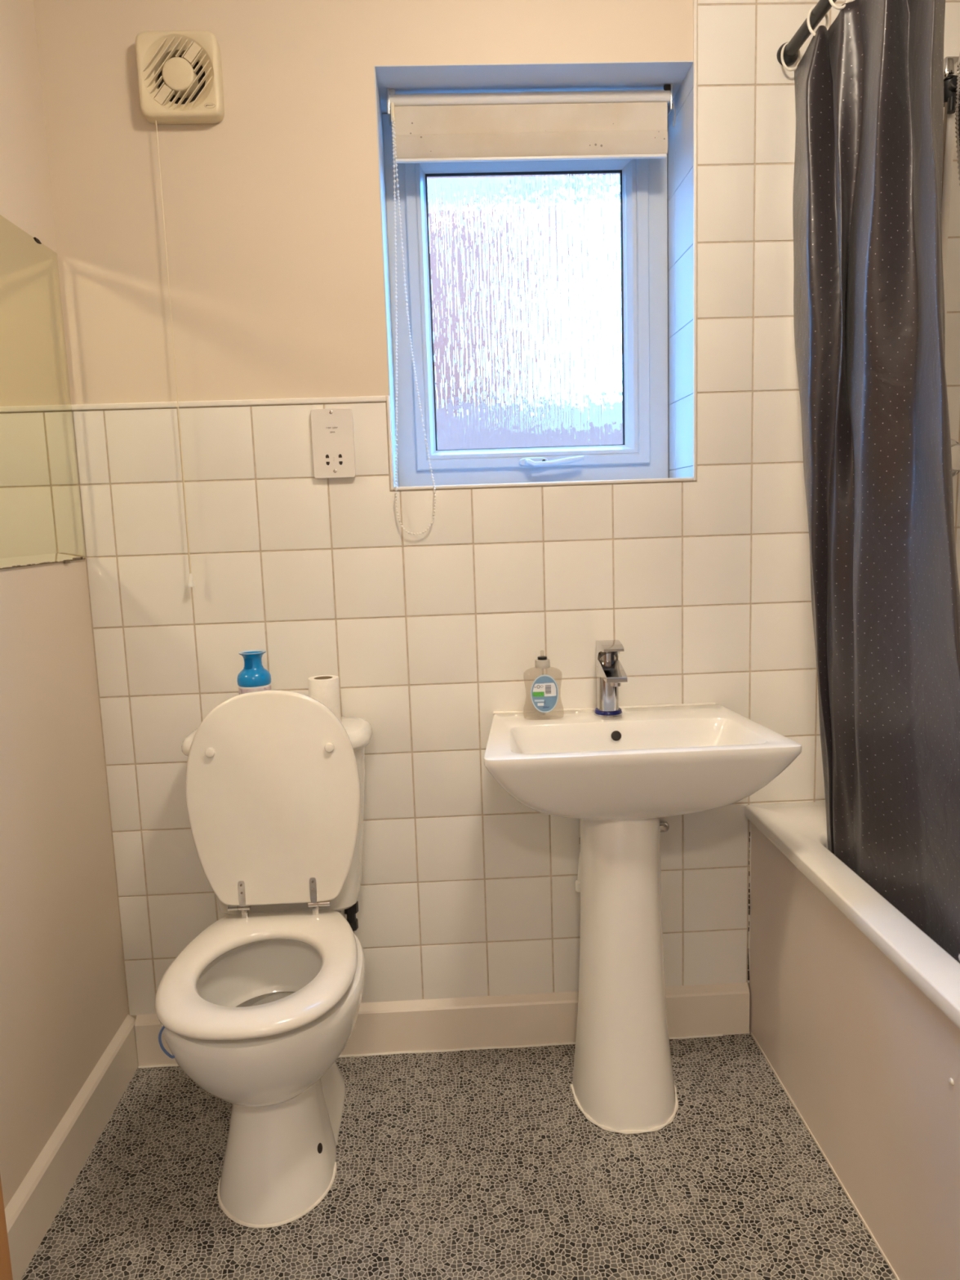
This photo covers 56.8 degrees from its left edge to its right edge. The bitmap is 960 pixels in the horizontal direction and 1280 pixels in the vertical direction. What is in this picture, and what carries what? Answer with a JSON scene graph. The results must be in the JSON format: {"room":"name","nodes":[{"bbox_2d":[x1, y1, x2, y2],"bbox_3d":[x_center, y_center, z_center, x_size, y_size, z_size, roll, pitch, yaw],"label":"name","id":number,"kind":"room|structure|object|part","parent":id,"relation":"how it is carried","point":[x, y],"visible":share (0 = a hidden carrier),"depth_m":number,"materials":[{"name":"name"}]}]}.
{"room":"bathroom","nodes":[
{"label":"bathroom","id":0,"kind":"room"},
{"bbox_2d":[0,0,128,1209],"bbox_3d":[-0.854,-0.089,1.009,0.100,2.400,2.560,-2,8,-2],"label":"wall","id":1,"kind":"structure","parent":0,"point":[64,999],"depth_m":1.67,"materials":[{"name":"paint"}]},
{"bbox_2d":[0,214,85,569],"bbox_3d":[-0.828,-0.414,1.397,0.005,0.622,0.896,-2,8,-2],"label":"wall mirror","id":2,"kind":"object","parent":1,"relation":"attached to","point":[41,519],"visible":1,"depth_m":1.67,"materials":[{"name":"silver mirror"}]},
{"bbox_2d":[4,1013,138,1279],"bbox_3d":[-0.753,1.058,1.021,0.020,0.121,2.060,-2,8,-2],"label":"baseboard","id":3,"kind":"structure","parent":1,"relation":"attached to","point":[33,1208],"depth_m":1.66,"materials":[{"name":"white wood"}]},
{"bbox_2d":[20,1031,896,1279],"bbox_3d":[0.309,1.116,1.073,2.336,0.080,2.260,-2,8,-2],"label":"floor","id":4,"kind":"structure","parent":0,"point":[483,1164],"depth_m":1.62,"materials":[{"name":"tile"}]},
{"bbox_2d":[0,1175,13,1279],"bbox_3d":[-0.527,0.180,0.503,0.100,1.972,0.861,-2,8,-2],"label":"door","id":5,"kind":"structure","parent":4,"relation":"on","point":[6,1273],"depth_m":1.00,"materials":[{"name":"orange wood"}]},
{"bbox_2d":[154,689,372,1228],"bbox_3d":[-0.399,0.558,1.692,0.385,0.902,0.614,-2,8,-2],"label":"toilet","id":6,"kind":"object","parent":4,"relation":"on","point":[259,1010],"visible":1,"depth_m":1.73,"materials":[{"name":"white ceramic"}]},
{"bbox_2d":[158,1026,174,1058],"bbox_3d":[-0.514,0.667,1.492,0.050,0.065,0.019,-6,9,-28],"label":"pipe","id":7,"kind":"object","parent":6,"relation":"attached to","point":[163,1049],"visible":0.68,"depth_m":1.49,"materials":[{"name":"blue metal"}]},
{"bbox_2d":[236,649,271,694],"bbox_3d":[-0.466,0.103,1.840,0.069,0.161,0.069,-2,8,-2],"label":"vase","id":8,"kind":"object","parent":6,"relation":"on","point":[254,677],"visible":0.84,"depth_m":1.81,"materials":[{"name":"blue ceramic"}]},
{"bbox_3d":[-0.395,0.590,1.606,0.346,0.024,0.431,-2,8,-2],"label":"seat","id":9,"kind":"part","parent":6,"relation":"part of","materials":[{"name":"white plastic"}]},
{"bbox_3d":[-0.407,0.312,1.751,0.340,0.431,0.029,-2,8,-2],"label":"lid","id":10,"kind":"part","parent":6,"relation":"part of","materials":[{"name":"white plastic"}]},
{"bbox_3d":[-0.419,0.200,1.853,0.383,0.038,0.194,-2,8,-2],"label":"cistern lid","id":11,"kind":"part","parent":6,"relation":"part of","materials":[{"name":"white ceramic"}]},
{"bbox_2d":[307,675,341,722],"bbox_3d":[-0.323,0.128,1.849,0.063,0.100,0.063,-2,8,-2],"label":"toilet roll","id":12,"kind":"object","parent":6,"relation":"on","point":[325,689],"visible":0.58,"depth_m":1.82,"materials":[{"name":"paper"}]},
{"bbox_2d":[484,702,801,1134],"bbox_3d":[0.304,0.567,1.847,0.583,0.794,0.379,-2,8,-2],"label":"basin","id":13,"kind":"object","parent":4,"relation":"on","point":[617,775],"visible":0.99,"depth_m":1.76,"materials":[{"name":"white ceramic"}]},
{"bbox_2d":[530,656,558,712],"bbox_3d":[0.135,0.095,1.897,0.087,0.147,0.052,-2,8,-2],"label":"soap bottle","id":14,"kind":"object","parent":13,"relation":"on","point":[544,690],"visible":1,"depth_m":1.88,"materials":[{"name":"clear plastic"}]},
{"bbox_2d":[575,837,580,892],"bbox_3d":[0.231,0.475,1.974,0.045,0.180,0.025,5,11,42],"label":"pipe","id":15,"kind":"object","parent":13,"relation":"attached to","point":[578,881],"visible":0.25,"depth_m":1.98,"materials":[{"name":"white plastic"}]},
{"bbox_2d":[593,640,627,717],"bbox_3d":[0.276,0.085,1.872,0.062,0.163,0.138,-2,8,-2],"label":"tap","id":16,"kind":"object","parent":13,"relation":"on","point":[610,673],"visible":1,"depth_m":1.89,"materials":[{"name":"silver metal"}]},
{"bbox_3d":[0.274,0.025,1.876,0.046,0.045,0.098,-2,8,-2],"label":"lever","id":17,"kind":"part","parent":16,"relation":"part of","materials":[{"name":"silver metal"}]},
{"bbox_3d":[0.277,0.106,1.872,0.047,0.121,0.132,-2,8,-2],"label":"spout","id":18,"kind":"part","parent":16,"relation":"part of","materials":[{"name":"silver metal"}]},
{"bbox_3d":[0.294,0.264,1.803,0.583,0.172,0.377,-2,8,-2],"label":"bowl","id":19,"kind":"part","parent":13,"relation":"part of","materials":[{"name":"white ceramic"}]},
{"bbox_2d":[744,801,959,1028],"bbox_3d":[0.999,0.665,1.210,0.711,0.415,1.719,-2,8,-2],"label":"bathtub","id":20,"kind":"object","parent":4,"relation":"on","point":[798,830],"visible":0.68,"depth_m":1.52,"materials":[{"name":"white plastic"}]},
{"bbox_2d":[747,821,959,1279],"bbox_3d":[0.666,0.777,1.217,0.015,0.527,1.710,-2,8,-2],"label":"bath panel","id":21,"kind":"object","parent":4,"relation":"on","point":[868,1063],"visible":0.97,"depth_m":1.51,"materials":[{"name":"white plastic"}]},
{"bbox_2d":[33,0,959,1018],"bbox_3d":[0.220,-0.274,2.068,2.136,2.400,0.300,-2,8,-2],"label":"wall","id":22,"kind":"structure","parent":0,"point":[274,210],"depth_m":1.90,"materials":[{"name":"tile"}]},
{"bbox_2d":[135,30,224,586],"bbox_3d":[-0.576,-0.651,1.816,0.158,1.084,0.041,-2,8,-2],"label":"fan","id":23,"kind":"object","parent":22,"relation":"attached to","point":[180,72],"visible":1,"depth_m":1.74,"materials":[{"name":"white plastic"}]},
{"bbox_3d":[-0.627,-0.582,1.818,0.004,0.900,0.003,-2,8,-2],"label":"pull cord","id":24,"kind":"part","parent":23,"relation":"part of","materials":[{"name":"white fabric"}]},
{"bbox_3d":[-0.591,-1.109,1.752,0.158,0.158,0.040,-2,8,-2],"label":"casing","id":25,"kind":"part","parent":23,"relation":"part of","materials":[{"name":"beige plastic"}]},
{"bbox_2d":[157,55,205,104],"bbox_3d":[-0.592,-1.112,1.769,0.098,0.098,0.002,-2,8,-2],"label":"grille","id":26,"kind":"object","parent":23,"relation":"attached to","point":[164,58],"depth_m":1.77,"materials":[{"name":"white plastic"}]},
{"bbox_3d":[-0.612,-0.126,1.881,0.013,0.028,0.013,-2,8,-2],"label":"cord knob","id":27,"kind":"part","parent":23,"relation":"part of","materials":[{"name":"white plastic"}]},
{"bbox_2d":[71,395,386,410],"bbox_3d":[-0.523,-0.495,1.856,0.652,0.012,0.008,-2,8,-2],"label":"trim","id":28,"kind":"structure","parent":22,"relation":"attached to","point":[364,398],"depth_m":1.85,"materials":[{"name":"plastic"}]},
{"bbox_2d":[311,408,355,478],"bbox_3d":[-0.308,-0.413,1.868,0.087,0.143,0.014,-2,8,-2],"label":"socket","id":29,"kind":"object","parent":22,"relation":"attached to","point":[332,429],"visible":1,"depth_m":1.86,"materials":[{"name":"white plastic"}]},
{"bbox_2d":[386,395,394,490],"bbox_3d":[-0.190,-0.416,1.881,0.007,0.197,0.008,-2,8,-2],"label":"trim","id":30,"kind":"structure","parent":22,"relation":"attached to","point":[388,400],"depth_m":1.88,"materials":[{"name":"plastic"}]},
{"bbox_2d":[134,982,749,1068],"bbox_3d":[-0.077,0.890,2.060,1.415,0.118,0.023,-2,8,-2],"label":"baseboard","id":31,"kind":"structure","parent":22,"relation":"attached to","point":[442,1024],"depth_m":2.05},
{"bbox_2d":[382,113,668,486],"bbox_3d":[0.115,-0.781,2.067,0.646,0.833,0.110,-2,8,-2],"label":"window","id":32,"kind":"structure","parent":22,"relation":"in","point":[536,291],"depth_m":2.07,"materials":[{"name":"plastic"}]},
{"bbox_3d":[0.110,-0.765,2.080,0.464,0.631,0.004,-2,8,-2],"label":"glass pane","id":33,"kind":"part","parent":32,"relation":"part of","materials":[{"name":"white"}]},
{"bbox_2d":[386,83,675,535],"bbox_3d":[0.117,-0.708,1.920,0.629,0.935,0.166,-2,8,-2],"label":"roller blind","id":34,"kind":"object","parent":32,"relation":"attached to","point":[633,124],"visible":1,"depth_m":1.90,"materials":[{"name":"white fabric"}]},
{"bbox_3d":[-0.151,-0.664,1.883,0.088,0.876,0.104,-2,8,-2],"label":"bead chain","id":35,"kind":"part","parent":34,"relation":"part of","materials":[{"name":"white plastic"}]},
{"bbox_3d":[0.126,-0.420,2.091,0.068,0.021,0.010,-2,8,-2],"label":"handle","id":36,"kind":"part","parent":32,"relation":"part of","materials":[{"name":"plastic"}]},
{"bbox_3d":[0.174,-0.418,2.078,0.138,0.022,0.027,-2,8,-2],"label":"lever","id":37,"kind":"part","parent":32,"relation":"part of","materials":[{"name":"plastic"}]},
{"bbox_2d":[394,477,693,490],"bbox_3d":[0.138,-0.335,1.906,0.645,0.008,0.008,-2,8,-2],"label":"trim","id":38,"kind":"structure","parent":22,"relation":"attached to","point":[675,479],"depth_m":1.90,"materials":[{"name":"plastic"}]},
{"bbox_2d":[659,820,669,832],"bbox_3d":[0.381,0.421,2.004,0.088,0.026,0.034,-2,8,-2],"label":"supply valve","id":39,"kind":"object","parent":22,"relation":"attached to","point":[664,825],"visible":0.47,"depth_m":1.99,"materials":[{"name":"silver metal"}]},
{"bbox_2d":[693,0,697,480],"bbox_3d":[0.446,-0.897,1.840,0.007,1.118,0.008,-2,8,-2],"label":"trim","id":40,"kind":"structure","parent":22,"relation":"attached to","point":[695,2],"depth_m":1.84,"materials":[{"name":"plastic"}]},
{"bbox_2d":[776,0,836,66],"bbox_3d":[0.667,-1.048,0.789,0.043,0.043,2.056,-2,8,-2],"label":"shower rail","id":41,"kind":"object","parent":22,"relation":"attached to","point":[822,7],"visible":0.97,"depth_m":1.72,"materials":[{"name":"black plastic"}]},
{"bbox_2d":[780,0,959,963],"bbox_3d":[0.685,-0.296,1.520,0.086,1.726,0.802,-2,8,-2],"label":"shower curtain","id":42,"kind":"object","parent":41,"relation":"hanging from","point":[868,295],"visible":0.9,"depth_m":1.53,"materials":[{"name":"grey fabric"}]},
{"bbox_2d":[941,56,959,315],"bbox_3d":[0.946,-0.914,1.812,0.044,0.492,0.090,-2,8,-2],"label":"shower riser","id":43,"kind":"object","parent":22,"relation":"attached to","point":[950,63],"visible":0.6,"depth_m":1.78,"materials":[{"name":"white plastic"}]},
{"bbox_3d":[0.934,-0.886,1.801,0.016,0.380,0.006,-2,8,-2],"label":"rod","id":44,"kind":"part","parent":43,"relation":"part of","materials":[{"name":"silver metal"}]},
{"bbox_2d":[955,53,959,185],"bbox_3d":[1.002,-0.756,1.752,0.134,1.053,0.249,4,10,37],"label":"shower hose","id":45,"kind":"object","parent":43,"relation":"attached to","point":[957,90],"visible":1,"depth_m":1.74,"materials":[{"name":"silver metal"}]},
{"bbox_2d":[951,438,959,477],"bbox_3d":[1.010,-0.390,1.905,0.090,0.090,0.056,-2,8,-2],"label":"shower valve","id":46,"kind":"object","parent":22,"relation":"attached to","point":[955,446],"visible":0.33,"depth_m":1.88,"materials":[{"name":"silver metal"}]}
]}

